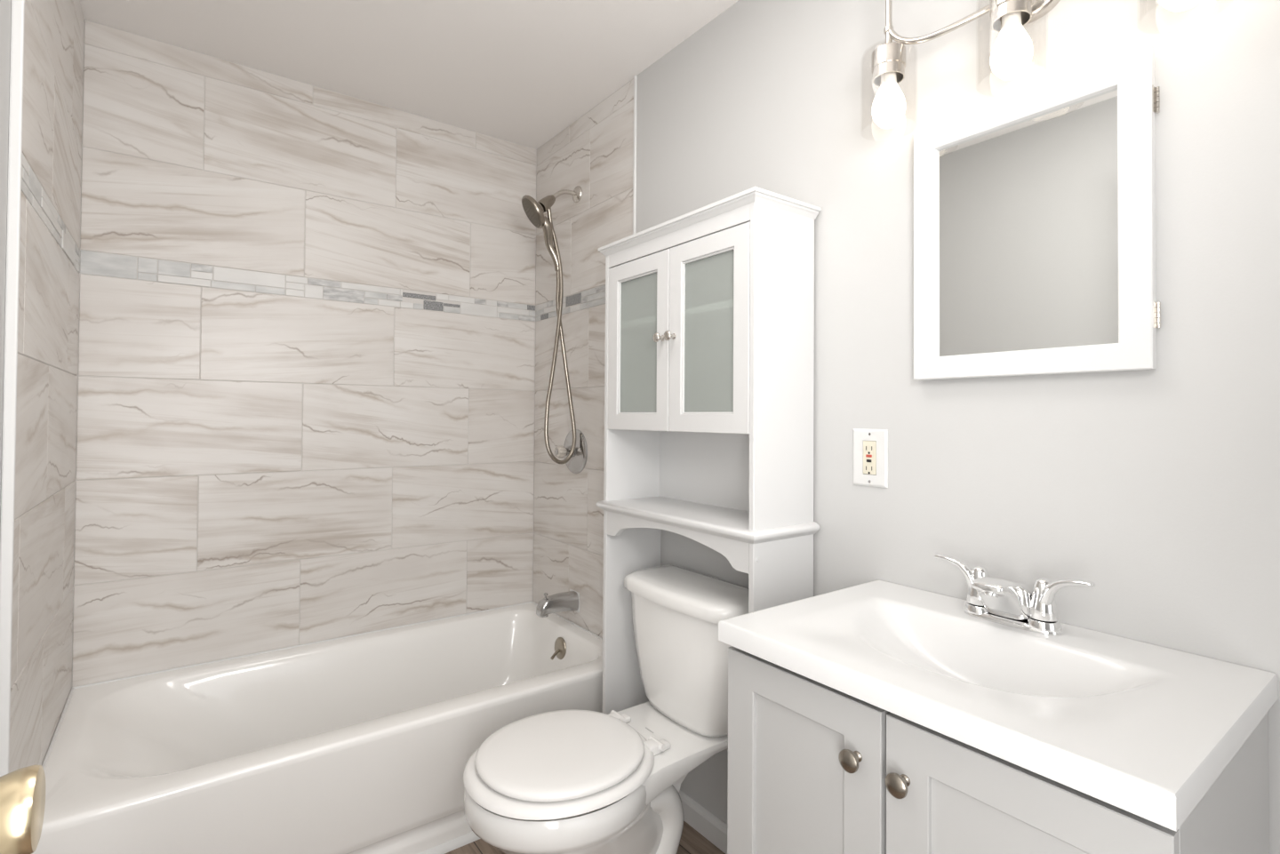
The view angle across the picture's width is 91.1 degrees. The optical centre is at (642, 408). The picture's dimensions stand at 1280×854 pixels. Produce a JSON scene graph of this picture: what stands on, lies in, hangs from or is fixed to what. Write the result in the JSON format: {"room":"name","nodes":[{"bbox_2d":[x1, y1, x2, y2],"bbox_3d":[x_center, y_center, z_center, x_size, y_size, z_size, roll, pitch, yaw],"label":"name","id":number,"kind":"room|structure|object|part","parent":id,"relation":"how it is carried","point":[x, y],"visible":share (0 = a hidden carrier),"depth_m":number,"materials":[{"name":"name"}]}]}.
{"room":"bathroom","nodes":[
{"label":"bathroom","id":0,"kind":"room"},
{"bbox_2d":[0,764,45,853],"bbox_3d":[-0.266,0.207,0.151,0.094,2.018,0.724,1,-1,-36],"label":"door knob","id":1,"kind":"structure","parent":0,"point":[22,791],"depth_m":0.40,"materials":[{"name":"gold metal"}]},
{"bbox_2d":[0,0,84,773],"bbox_3d":[-0.127,0.013,-0.356,0.152,2.417,5.750,1,-1,-37],"label":"wall","id":2,"kind":"structure","parent":0,"point":[41,678],"depth_m":1.41,"materials":[{"name":"beige tile"}]},
{"bbox_2d":[0,0,24,776],"bbox_3d":[-1.149,0.028,1.139,0.017,2.417,0.011,1,-1,-37],"label":"trim","id":3,"kind":"structure","parent":2,"relation":"attached to","point":[18,6],"depth_m":1.14,"materials":[{"name":"white"}]},
{"bbox_2d":[71,19,536,687],"bbox_3d":[-1.130,0.045,2.385,1.534,2.417,0.153,1,-1,-37],"label":"wall","id":4,"kind":"structure","parent":0,"point":[306,375],"depth_m":2.20,"materials":[{"name":"white tile"}]},
{"bbox_2d":[79,0,738,149],"bbox_3d":[0.546,-1.214,0.156,1.810,0.060,5.750,1,-1,-37],"label":"ceiling","id":5,"kind":"structure","parent":0,"point":[522,72],"depth_m":2.01,"materials":[{"name":"white paint"}]},
{"bbox_2d":[444,820,725,853],"bbox_3d":[0.530,1.263,0.121,1.810,0.060,5.750,1,-1,-37],"label":"floor","id":6,"kind":"structure","parent":0,"point":[692,842],"depth_m":1.79,"materials":[{"name":"brown wood"}]},
{"bbox_2d":[31,601,602,853],"bbox_3d":[-0.854,1.043,1.991,1.509,0.414,0.799,1,-1,-37],"label":"bathtub","id":7,"kind":"object","parent":6,"relation":"on","point":[364,743],"visible":0.77,"depth_m":1.75,"materials":[{"name":"white ceramic"}]},
{"bbox_2d":[418,832,480,853],"bbox_3d":[-0.649,1.239,1.701,1.488,0.018,0.017,1,-1,-37],"label":"trim","id":8,"kind":"structure","parent":7,"relation":"attached to","point":[470,837],"depth_m":1.78,"materials":[{"name":"white wood"}]},
{"bbox_3d":[-0.335,0.939,2.392,0.013,0.029,0.045,0,-1,29],"label":"trip lever","id":9,"kind":"part","parent":7,"relation":"part of","materials":[{"name":"silver metal"}]},
{"bbox_3d":[-0.319,0.927,2.416,0.015,0.086,0.086,1,-1,-37],"label":"overflow plate","id":10,"kind":"part","parent":7,"relation":"part of","materials":[{"name":"silver metal"}]},
{"bbox_2d":[463,564,748,853],"bbox_3d":[-0.078,0.863,1.572,0.738,0.772,0.462,1,-1,-37],"label":"toilet","id":11,"kind":"object","parent":6,"relation":"on","point":[560,781],"visible":1,"depth_m":1.52,"materials":[{"name":"white ceramic"}]},
{"bbox_3d":[-0.194,0.836,1.487,0.447,0.036,0.406,1,-1,-37],"label":"seat","id":12,"kind":"part","parent":11,"relation":"part of","materials":[{"name":"white plastic"}]},
{"bbox_3d":[-0.194,0.807,1.487,0.394,0.021,0.374,1,-1,-37],"label":"seat lid","id":13,"kind":"part","parent":11,"relation":"part of","materials":[{"name":"white plastic"}]},
{"bbox_3d":[-0.144,1.050,1.522,0.578,0.397,0.402,1,-1,-37],"label":"bowl","id":14,"kind":"part","parent":11,"relation":"part of","materials":[{"name":"white ceramic"}]},
{"bbox_3d":[0.137,0.689,1.734,0.193,0.316,0.428,1,-1,-37],"label":"tank","id":15,"kind":"part","parent":11,"relation":"part of","materials":[{"name":"white ceramic"}]},
{"bbox_3d":[0.134,0.505,1.733,0.215,0.049,0.462,1,-1,-37],"label":"tank lid","id":16,"kind":"part","parent":11,"relation":"part of","materials":[{"name":"white ceramic"}]},
{"bbox_2d":[596,186,820,714],"bbox_3d":[0.139,0.380,1.721,0.244,1.746,0.655,1,-1,-37],"label":"storage cabinet","id":17,"kind":"object","parent":6,"relation":"on","point":[709,365],"visible":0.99,"depth_m":1.66,"materials":[{"name":"white paint"}]},
{"bbox_3d":[-0.031,0.394,1.972,0.212,1.722,0.016,1,-1,-37],"label":"panel","id":18,"kind":"part","parent":17,"relation":"part of","materials":[{"name":"white paint"}]},
{"bbox_3d":[-0.013,-0.181,1.797,0.017,0.488,0.292,1,-1,-37],"label":"door","id":19,"kind":"part","parent":17,"relation":"part of","materials":[{"name":"white paint"}]},
{"bbox_3d":[0.042,-0.189,1.685,0.030,0.026,0.026,1,-1,-37],"label":"knob","id":20,"kind":"part","parent":17,"relation":"part of","materials":[{"name":"silver metal"}]},
{"bbox_3d":[0.071,-0.190,1.646,0.030,0.026,0.026,1,-1,-37],"label":"knob","id":21,"kind":"part","parent":17,"relation":"part of","materials":[{"name":"silver metal"}]},
{"bbox_2d":[622,298,733,334],"bbox_3d":[0.156,-0.250,1.740,0.183,0.018,0.589,1,-1,-37],"label":"shelf","id":22,"kind":"object","parent":17,"relation":"attached to","point":[716,316],"depth_m":1.75,"materials":[{"name":"white paint"}]},
{"bbox_3d":[0.077,-0.450,1.683,0.018,0.038,0.589,1,-1,-37],"label":"rail","id":23,"kind":"part","parent":17,"relation":"part of","materials":[{"name":"white paint"}]},
{"bbox_3d":[0.157,0.058,1.738,0.182,0.015,0.589,1,-1,-37],"label":"panel","id":24,"kind":"part","parent":17,"relation":"part of","materials":[{"name":"white paint"}]},
{"bbox_3d":[0.234,-0.084,1.796,0.006,0.763,0.589,1,-1,-37],"label":"panel","id":25,"kind":"part","parent":17,"relation":"part of","materials":[{"name":"white paint"}]},
{"bbox_2d":[596,496,819,543],"bbox_3d":[0.144,0.296,1.726,0.230,0.030,0.654,1,-1,-37],"label":"open shelf","id":26,"kind":"object","parent":17,"relation":"attached to","point":[721,522],"depth_m":1.62,"materials":[{"name":"white paint"}]},
{"bbox_3d":[0.163,-0.184,1.561,0.017,0.488,0.292,1,-1,-37],"label":"door","id":27,"kind":"part","parent":17,"relation":"part of","materials":[{"name":"white paint"}]},
{"bbox_3d":[0.149,-0.480,1.737,0.231,0.026,0.655,1,-1,-37],"label":"crown","id":28,"kind":"part","parent":17,"relation":"part of","materials":[{"name":"white paint"}]},
{"bbox_3d":[0.330,0.390,1.486,0.212,1.722,0.016,1,-1,-37],"label":"panel","id":29,"kind":"part","parent":17,"relation":"part of","materials":[{"name":"white paint"}]},
{"bbox_2d":[727,646,1269,853],"bbox_3d":[0.507,0.830,0.996,0.481,0.830,0.628,1,-1,-37],"label":"vanity cabinet","id":30,"kind":"object","parent":6,"relation":"on","point":[814,767],"visible":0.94,"depth_m":0.86,"materials":[{"name":"grey paint"}]},
{"bbox_3d":[0.249,0.784,1.005,0.019,0.709,0.306,1,-1,-37],"label":"door","id":31,"kind":"part","parent":30,"relation":"part of","materials":[{"name":"grey paint"}]},
{"bbox_3d":[0.300,0.505,0.903,0.029,0.032,0.032,1,-1,-37],"label":"knob","id":32,"kind":"part","parent":30,"relation":"part of","materials":[{"name":"silver metal"}]},
{"bbox_3d":[0.344,0.505,0.843,0.029,0.032,0.032,1,-1,-37],"label":"knob","id":33,"kind":"part","parent":30,"relation":"part of","materials":[{"name":"silver metal"}]},
{"bbox_2d":[718,579,1277,831],"bbox_3d":[0.520,0.427,1.008,0.488,0.095,0.639,1,-1,-37],"label":"sink","id":34,"kind":"object","parent":30,"relation":"in","point":[1143,730],"visible":0.99,"depth_m":0.88,"materials":[{"name":"white ceramic"}]},
{"bbox_2d":[934,553,1095,635],"bbox_3d":[0.629,0.330,1.100,0.119,0.101,0.262,1,-1,-37],"label":"faucet","id":35,"kind":"object","parent":34,"relation":"on","point":[1003,602],"visible":1,"depth_m":1.07,"materials":[{"name":"silver metal"}]},
{"bbox_3d":[0.595,0.307,1.188,0.026,0.053,0.082,1,-1,-37],"label":"lever","id":36,"kind":"part","parent":35,"relation":"part of","materials":[{"name":"silver metal"}]},
{"bbox_3d":[0.624,0.369,1.162,0.053,0.014,0.053,1,-1,-37],"label":"handle","id":37,"kind":"part","parent":35,"relation":"part of","materials":[{"name":"silver metal"}]},
{"bbox_3d":[0.624,0.326,1.162,0.044,0.068,0.044,1,-1,-37],"label":"handle","id":38,"kind":"part","parent":35,"relation":"part of","materials":[{"name":"silver metal"}]},
{"bbox_3d":[0.629,0.335,1.100,0.118,0.077,0.076,1,-1,-37],"label":"spout","id":39,"kind":"part","parent":35,"relation":"part of","materials":[{"name":"silver metal"}]},
{"bbox_3d":[0.655,0.376,1.119,0.054,0.011,0.158,1,-1,-37],"label":"plate","id":40,"kind":"part","parent":35,"relation":"part of","materials":[{"name":"silver metal"}]},
{"bbox_3d":[0.687,0.368,1.077,0.053,0.014,0.053,1,-1,-37],"label":"handle","id":41,"kind":"part","parent":35,"relation":"part of","materials":[{"name":"silver metal"}]},
{"bbox_3d":[0.687,0.325,1.077,0.044,0.068,0.044,1,-1,-37],"label":"handle","id":42,"kind":"part","parent":35,"relation":"part of","materials":[{"name":"silver metal"}]},
{"bbox_3d":[0.703,0.306,1.042,0.026,0.053,0.082,1,-1,-37],"label":"lever","id":43,"kind":"part","parent":35,"relation":"part of","materials":[{"name":"silver metal"}]},
{"bbox_3d":[0.438,0.781,0.750,0.019,0.709,0.315,1,-1,-37],"label":"door","id":44,"kind":"part","parent":30,"relation":"part of","materials":[{"name":"grey paint"}]},
{"bbox_3d":[0.709,0.828,0.765,0.431,0.830,0.016,1,-1,-37],"label":"panel","id":45,"kind":"part","parent":30,"relation":"part of","materials":[{"name":"grey paint"}]},
{"bbox_2d":[533,0,1279,853],"bbox_3d":[1.204,0.036,0.633,0.151,2.417,5.750,1,-1,-37],"label":"wall","id":46,"kind":"structure","parent":0,"point":[1158,489],"depth_m":1.28,"materials":[{"name":"grey paint"}]},
{"bbox_2d":[521,185,582,464],"bbox_3d":[-0.355,-0.336,2.412,0.243,1.100,0.130,1,-1,-37],"label":"shower","id":47,"kind":"object","parent":46,"relation":"attached to","point":[534,211],"visible":1,"depth_m":2.41,"materials":[{"name":"silver metal"}]},
{"bbox_3d":[-0.357,-0.639,2.405,0.106,0.181,0.054,1,-1,-37],"label":"handle","id":48,"kind":"part","parent":47,"relation":"part of","materials":[{"name":"silver metal"}]},
{"bbox_3d":[-0.312,-0.831,2.459,0.116,0.060,0.018,1,-1,-37],"label":"shower arm","id":49,"kind":"part","parent":47,"relation":"part of","materials":[{"name":"silver metal"}]},
{"bbox_2d":[536,589,579,617],"bbox_3d":[-0.332,0.751,2.425,0.162,0.087,0.072,1,-1,-37],"label":"tub spout","id":50,"kind":"object","parent":46,"relation":"attached to","point":[569,601],"visible":1,"depth_m":2.40,"materials":[{"name":"silver metal"}]},
{"bbox_2d":[554,429,587,473],"bbox_3d":[-0.300,0.170,2.457,0.088,0.176,0.176,1,-1,-37],"label":"shower valve","id":51,"kind":"object","parent":46,"relation":"attached to","point":[577,463],"visible":0.88,"depth_m":2.44,"materials":[{"name":"silver metal"}]},
{"bbox_3d":[-0.319,0.170,2.443,0.038,0.050,0.050,1,-1,-37],"label":"valve knob","id":52,"kind":"part","parent":51,"relation":"part of","materials":[{"name":"grey plastic"}]},
{"bbox_2d":[632,75,636,234],"bbox_3d":[-0.032,-0.156,2.176,0.010,2.005,0.012,1,-1,-37],"label":"trim","id":53,"kind":"structure","parent":46,"relation":"attached to","point":[635,76],"depth_m":2.18,"materials":[{"name":"white"}]},
{"bbox_2d":[678,790,727,853],"bbox_3d":[0.526,1.215,1.383,0.014,0.071,1.890,1,-1,-37],"label":"baseboard","id":54,"kind":"structure","parent":46,"relation":"attached to","point":[703,821],"depth_m":1.84,"materials":[{"name":"white wood"}]},
{"bbox_2d":[852,428,887,487],"bbox_3d":[0.514,0.113,1.427,0.009,0.131,0.089,1,-1,-37],"label":"wall outlet","id":55,"kind":"object","parent":46,"relation":"attached to","point":[869,457],"visible":1,"depth_m":1.42,"materials":[{"name":"white plastic"}]},
{"bbox_2d":[863,440,876,474],"bbox_3d":[0.516,0.113,1.427,0.007,0.075,0.033,1,-1,-37],"label":"receptacle","id":56,"kind":"object","parent":55,"relation":"attached to","point":[869,447],"depth_m":1.42,"materials":[{"name":"beige plastic"}]},
{"bbox_2d":[871,0,1200,128],"bbox_3d":[0.667,-0.730,1.119,0.154,0.308,0.583,1,-1,-37],"label":"vanity light","id":57,"kind":"object","parent":46,"relation":"attached to","point":[1012,52],"visible":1,"depth_m":1.15,"materials":[{"name":"silver metal"}]},
{"bbox_3d":[0.508,-0.811,1.297,0.036,0.141,0.036,1,-1,-37],"label":"stem","id":58,"kind":"part","parent":57,"relation":"part of","materials":[{"name":"silver metal"}]},
{"bbox_2d":[871,41,906,87],"bbox_3d":[0.507,-0.710,1.296,0.067,0.062,0.067,1,-1,-37],"label":"socket","id":59,"kind":"object","parent":57,"relation":"attached to","point":[888,60],"depth_m":1.27,"materials":[{"name":"silver metal"}]},
{"bbox_3d":[0.507,-0.622,1.295,0.066,0.085,0.066,1,-1,-37],"label":"bulb","id":60,"kind":"part","parent":57,"relation":"part of","materials":[{"name":"white glass"}]},
{"bbox_3d":[0.604,-0.764,1.218,0.260,0.076,0.031,0,-1,35],"label":"arm","id":61,"kind":"part","parent":57,"relation":"part of","materials":[{"name":"silver metal"}]},
{"bbox_2d":[989,0,1033,31],"bbox_3d":[0.649,-0.712,1.106,0.067,0.062,0.067,1,-1,-37],"label":"socket","id":62,"kind":"object","parent":57,"relation":"attached to","point":[1003,13],"depth_m":1.09,"materials":[{"name":"silver metal"}]},
{"bbox_3d":[0.648,-0.623,1.104,0.066,0.085,0.066,1,-1,-37],"label":"bulb","id":63,"kind":"part","parent":57,"relation":"part of","materials":[{"name":"white glass"}]},
{"bbox_3d":[0.789,-0.625,0.914,0.066,0.085,0.066,1,-1,-37],"label":"bulb","id":64,"kind":"part","parent":57,"relation":"part of","materials":[{"name":"white glass"}]},
{"bbox_2d":[913,44,1160,380],"bbox_3d":[0.703,-0.320,1.166,0.030,0.519,0.409,1,-1,-37],"label":"medicine cabinet","id":65,"kind":"object","parent":46,"relation":"attached to","point":[1035,209],"visible":1,"depth_m":1.13,"materials":[{"name":"white paint"}]},
{"bbox_2d":[936,88,1118,356],"bbox_3d":[0.701,-0.320,1.169,0.006,0.435,0.319,1,-1,-37],"label":"mirror glass","id":66,"kind":"object","parent":65,"relation":"attached to","point":[1028,196],"depth_m":1.15,"materials":[{"name":"silver mirror"}]}
]}

